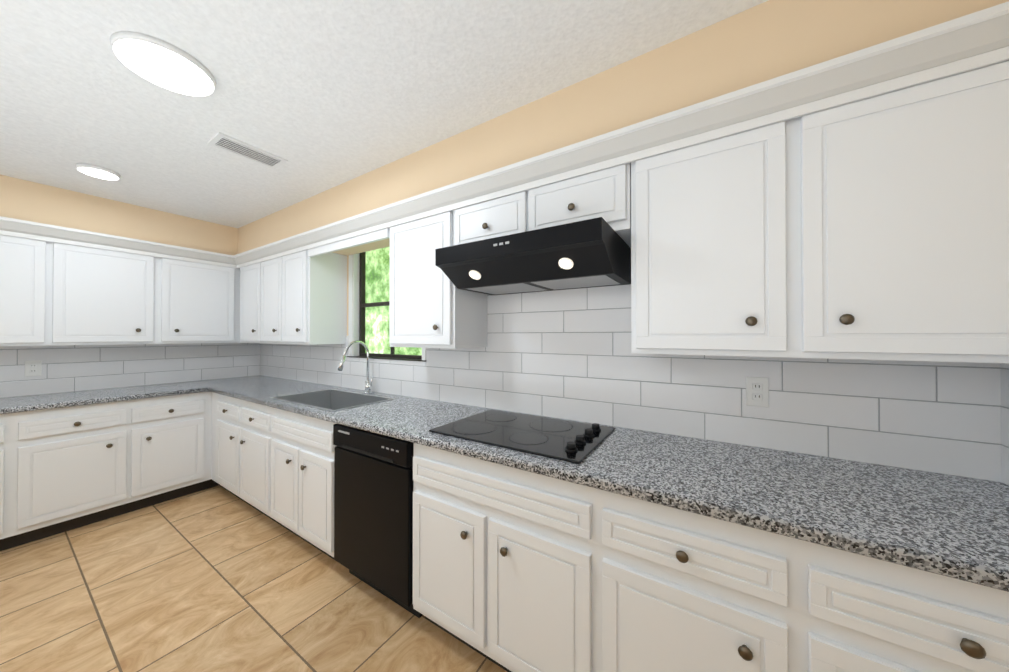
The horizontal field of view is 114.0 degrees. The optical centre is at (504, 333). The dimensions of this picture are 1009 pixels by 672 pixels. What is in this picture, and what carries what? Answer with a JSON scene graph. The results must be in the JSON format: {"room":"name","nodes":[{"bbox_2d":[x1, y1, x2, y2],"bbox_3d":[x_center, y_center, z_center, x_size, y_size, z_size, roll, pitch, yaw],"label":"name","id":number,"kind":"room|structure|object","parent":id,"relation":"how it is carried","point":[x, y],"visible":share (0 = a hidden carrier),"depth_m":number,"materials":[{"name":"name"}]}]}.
{"room":"kitchen","nodes":[
{"label":"kitchen","id":0,"kind":"room"},
{"bbox_2d":[0,485,506,671],"bbox_3d":[-1.528,1.394,0.909,5.310,0.060,3.640,0,0,32],"label":"floor","id":1,"kind":"structure","parent":0,"point":[218,578],"depth_m":1.65,"materials":[{"name":"tile"}]},
{"bbox_2d":[0,413,15,550],"bbox_3d":[-3.602,0.933,1.793,0.617,0.874,0.979,0,0,32],"label":"base cabinet","id":2,"kind":"object","parent":1,"relation":"on","point":[7,421],"depth_m":2.05,"materials":[{"name":"white wood"}]},
{"bbox_2d":[0,381,211,413],"bbox_3d":[-3.570,0.475,1.832,0.635,0.038,2.760,0,0,32],"label":"countertop","id":3,"kind":"structure","parent":2,"relation":"on","point":[16,404],"depth_m":2.44,"materials":[{"name":"stone"}]},
{"bbox_2d":[16,392,207,546],"bbox_3d":[-3.094,0.939,2.596,0.617,0.874,0.921,0,0,32],"label":"base cabinet","id":4,"kind":"object","parent":1,"relation":"on","point":[63,469],"depth_m":2.36,"materials":[{"name":"white wood"}]},
{"bbox_2d":[208,392,219,487],"bbox_3d":[-2.673,0.944,3.260,0.617,0.874,0.652,0,0,32],"label":"base cabinet","id":5,"kind":"object","parent":1,"relation":"on","point":[211,483],"depth_m":2.87,"materials":[{"name":"white wood"}]},
{"bbox_2d":[211,392,336,510],"bbox_3d":[-1.982,0.941,2.843,1.033,0.874,0.617,0,0,32],"label":"base cabinet","id":6,"kind":"object","parent":1,"relation":"on","point":[239,426],"depth_m":2.47,"materials":[{"name":"white wood"}]},
{"bbox_2d":[244,379,251,382],"bbox_3d":[-2.421,0.484,3.076,0.002,0.038,0.390,0,0,32],"label":"countertop","id":7,"kind":"structure","parent":6,"relation":"on","point":[245,380],"depth_m":3.23,"materials":[{"name":"stone"}]},
{"bbox_2d":[192,375,1008,591],"bbox_3d":[-0.789,0.477,2.082,5.066,0.038,0.635,0,0,32],"label":"countertop","id":8,"kind":"structure","parent":6,"relation":"on","point":[953,526],"depth_m":0.98,"materials":[{"name":"stone"}]},
{"bbox_2d":[270,389,393,410],"bbox_3d":[-1.220,0.559,2.318,0.788,0.207,0.448,0,0,32],"label":"sink","id":9,"kind":"object","parent":8,"relation":"in","point":[332,400],"visible":0.38,"depth_m":2.55,"materials":[{"name":"silver metal"}]},
{"bbox_2d":[337,340,372,393],"bbox_3d":[-1.106,0.255,2.446,0.088,0.409,0.274,0,0,32],"label":"faucet","id":10,"kind":"object","parent":8,"relation":"on","point":[368,384],"visible":1,"depth_m":2.52,"materials":[{"name":"silver metal"}]},
{"bbox_2d":[429,409,614,463],"bbox_3d":[0.087,0.435,1.532,0.720,0.037,0.500,0,0,32],"label":"cooktop","id":11,"kind":"object","parent":8,"relation":"in","point":[572,441],"visible":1,"depth_m":1.46,"materials":[{"name":"black glass"}]},
{"bbox_2d":[259,424,346,567],"bbox_3d":[-1.168,1.074,2.326,0.895,0.600,0.617,0,0,32],"label":"base cabinet","id":12,"kind":"object","parent":1,"relation":"on","point":[275,464],"depth_m":2.01,"materials":[{"name":"white wood"}]},
{"bbox_2d":[333,424,422,617],"bbox_3d":[-0.536,0.935,1.909,0.611,0.872,0.614,0,0,32],"label":"dishwasher","id":13,"kind":"object","parent":1,"relation":"on","point":[373,509],"visible":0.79,"depth_m":1.63,"materials":[{"name":"black metal"}]},
{"bbox_2d":[413,443,588,671],"bbox_3d":[0.093,0.931,1.529,0.851,0.874,0.617,0,0,32],"label":"base cabinet","id":14,"kind":"object","parent":1,"relation":"on","point":[516,570],"depth_m":1.23,"materials":[{"name":"white wood"}]},
{"bbox_2d":[589,487,792,671],"bbox_3d":[0.659,0.929,1.170,0.490,0.874,0.617,0,0,32],"label":"base cabinet","id":15,"kind":"object","parent":1,"relation":"on","point":[671,589],"depth_m":0.91,"materials":[{"name":"white wood"}]},
{"bbox_2d":[793,538,1008,671],"bbox_3d":[1.110,0.927,0.885,0.577,0.874,0.617,0,0,32],"label":"base cabinet","id":16,"kind":"object","parent":1,"relation":"on","point":[852,612],"depth_m":0.71,"materials":[{"name":"white wood"}]},
{"bbox_2d":[347,256,352,355],"bbox_3d":[-0.587,0.160,2.405,5.070,2.430,0.120,0,0,32],"label":"wall","id":17,"kind":"structure","parent":0,"point":[348,296],"depth_m":2.82,"materials":[{"name":"paint"}]},
{"bbox_2d":[240,264,255,342],"bbox_3d":[-2.331,-0.290,3.245,0.558,0.760,0.329,0,0,32],"label":"upper cabinet","id":18,"kind":"object","parent":17,"relation":"attached to","point":[247,273],"depth_m":3.13,"materials":[{"name":"white wood"}]},
{"bbox_2d":[256,258,275,343],"bbox_3d":[-1.965,-0.291,3.013,0.511,0.760,0.329,0,0,32],"label":"upper cabinet","id":19,"kind":"object","parent":17,"relation":"attached to","point":[265,270],"depth_m":2.92,"materials":[{"name":"white wood"}]},
{"bbox_2d":[276,248,346,344],"bbox_3d":[-1.641,-0.293,2.808,0.460,0.760,0.329,0,0,32],"label":"upper cabinet","id":20,"kind":"object","parent":17,"relation":"attached to","point":[311,284],"depth_m":2.67,"materials":[{"name":"white wood"}]},
{"bbox_2d":[347,247,425,361],"bbox_3d":[-0.916,-0.294,2.589,0.940,0.981,0.117,0,0,32],"label":"window","id":21,"kind":"structure","parent":17,"relation":"in","point":[357,299],"depth_m":2.79,"materials":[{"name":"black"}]},
{"bbox_2d":[384,211,486,348],"bbox_3d":[-0.416,-0.298,2.032,0.536,0.760,0.329,0,0,32],"label":"upper cabinet","id":22,"kind":"object","parent":17,"relation":"attached to","point":[427,310],"depth_m":1.88,"materials":[{"name":"white wood"}]},
{"bbox_2d":[452,193,515,245],"bbox_3d":[0.020,-0.545,1.758,0.489,0.269,0.329,0,0,32],"label":"upper cabinet","id":23,"kind":"object","parent":17,"relation":"attached to","point":[493,218],"depth_m":1.64,"materials":[{"name":"white wood"}]},
{"bbox_2d":[435,217,630,294],"bbox_3d":[0.138,-0.322,1.577,0.800,0.174,0.503,0,0,32],"label":"range hood","id":24,"kind":"object","parent":23,"relation":"attached to","point":[593,252],"visible":1,"depth_m":1.39,"materials":[{"name":"black metal"}]},
{"bbox_2d":[516,162,631,239],"bbox_3d":[0.362,-0.547,1.541,0.493,0.269,0.329,0,0,32],"label":"upper cabinet","id":25,"kind":"object","parent":17,"relation":"attached to","point":[606,194],"depth_m":1.37,"materials":[{"name":"white wood"}]},
{"bbox_2d":[260,284,1001,481],"bbox_3d":[-0.622,0.017,2.350,5.070,0.886,0.012,0,0,32],"label":"backsplash","id":26,"kind":"structure","parent":17,"relation":"attached to","point":[567,354],"depth_m":1.45,"materials":[{"name":"white tile"}]},
{"bbox_2d":[746,377,768,406],"bbox_3d":[1.007,0.232,1.304,0.072,0.116,0.009,0,0,32],"label":"electrical outlet","id":27,"kind":"object","parent":26,"relation":"attached to","point":[757,391],"visible":1,"depth_m":1.30,"materials":[{"name":"white plastic"}]},
{"bbox_2d":[624,60,1008,362],"bbox_3d":[1.003,-0.304,1.134,1.015,0.760,0.329,0,0,32],"label":"upper cabinet","id":28,"kind":"object","parent":17,"relation":"attached to","point":[875,228],"depth_m":0.95,"materials":[{"name":"white wood"}]},
{"bbox_2d":[1000,363,1008,485],"bbox_3d":[1.193,0.224,0.488,0.012,0.446,1.188,0,0,32],"label":"backsplash","id":29,"kind":"structure","parent":17,"relation":"attached to","point":[1004,367],"depth_m":0.98,"materials":[{"name":"white tile"}]},
{"bbox_2d":[0,0,767,227],"bbox_3d":[-1.528,-1.096,0.927,5.310,0.060,3.640,0,0,32],"label":"ceiling","id":30,"kind":"structure","parent":0,"point":[320,96],"depth_m":1.38,"materials":[{"name":"white paint"}]},
{"bbox_2d":[76,163,120,179],"bbox_3d":[-2.630,-1.044,2.122,0.184,0.026,0.184,0,0,32],"label":"recessed light","id":31,"kind":"object","parent":30,"relation":"in","point":[96,171],"visible":1,"depth_m":2.10,"materials":[{"name":"white plastic"}]},
{"bbox_2d":[0,175,231,267],"bbox_3d":[-3.615,-0.858,2.009,0.383,0.400,3.000,0,0,32],"label":"soffit","id":32,"kind":"structure","parent":30,"relation":"attached to","point":[28,209],"depth_m":2.54,"materials":[{"name":"paint"}]},
{"bbox_2d":[110,31,215,96],"bbox_3d":[-1.335,-1.050,1.296,0.292,0.026,0.292,0,0,32],"label":"recessed light","id":33,"kind":"object","parent":30,"relation":"in","point":[161,63],"visible":0.94,"depth_m":1.26,"materials":[{"name":"white plastic"}]},
{"bbox_2d":[207,132,287,169],"bbox_3d":[-1.483,-1.054,1.904,0.176,0.010,0.330,0,0,32],"label":"ceiling vent","id":34,"kind":"object","parent":30,"relation":"in","point":[227,143],"visible":0.98,"depth_m":1.88,"materials":[{"name":"white metal"}]},
{"bbox_2d":[232,0,1008,267],"bbox_3d":[-0.721,-0.857,2.199,5.070,0.400,0.383,0,0,32],"label":"soffit","id":35,"kind":"structure","parent":30,"relation":"attached to","point":[768,62],"depth_m":1.18,"materials":[{"name":"paint"}]},
{"bbox_3d":[-3.721,0.159,2.306,0.120,2.430,3.640,0,0,32],"label":"wall","id":36,"kind":"structure","parent":0,"visible":0},
{"bbox_2d":[0,235,67,345],"bbox_3d":[-3.671,-0.299,1.965,0.329,0.760,1.199,0,0,32],"label":"upper cabinet","id":37,"kind":"object","parent":36,"relation":"attached to","point":[52,293],"depth_m":2.28,"materials":[{"name":"white wood"}]},
{"bbox_2d":[0,343,259,397],"bbox_3d":[-3.668,0.236,2.266,0.012,0.446,3.387,0,0,32],"label":"backsplash","id":38,"kind":"structure","parent":36,"relation":"attached to","point":[68,368],"depth_m":2.81,"materials":[{"name":"white tile"}]},
{"bbox_2d":[25,360,41,376],"bbox_3d":[-3.535,0.261,2.455,0.009,0.116,0.072,0,0,32],"label":"electrical outlet","id":39,"kind":"object","parent":38,"relation":"attached to","point":[33,368],"visible":1,"depth_m":2.45,"materials":[{"name":"white plastic"}]},
{"bbox_2d":[68,244,235,344],"bbox_3d":[-3.113,-0.292,2.847,0.329,0.760,1.133,0,0,32],"label":"upper cabinet","id":40,"kind":"object","parent":36,"relation":"attached to","point":[115,297],"depth_m":2.73,"materials":[{"name":"white wood"}]},
{"bbox_2d":[236,268,239,342],"bbox_3d":[-2.728,-0.288,3.454,0.329,0.760,0.398,0,0,32],"label":"upper cabinet","id":41,"kind":"object","parent":36,"relation":"attached to","point":[237,269],"depth_m":3.28,"materials":[{"name":"white wood"}]},
{"label":"outside","id":42,"kind":"structure","parent":0,"visible":0},
{"bbox_2d":[365,246,421,354],"bbox_3d":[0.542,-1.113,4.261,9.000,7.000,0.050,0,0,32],"label":"garden","id":43,"kind":"object","parent":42,"point":[370,274],"depth_m":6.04,"materials":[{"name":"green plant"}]}
]}

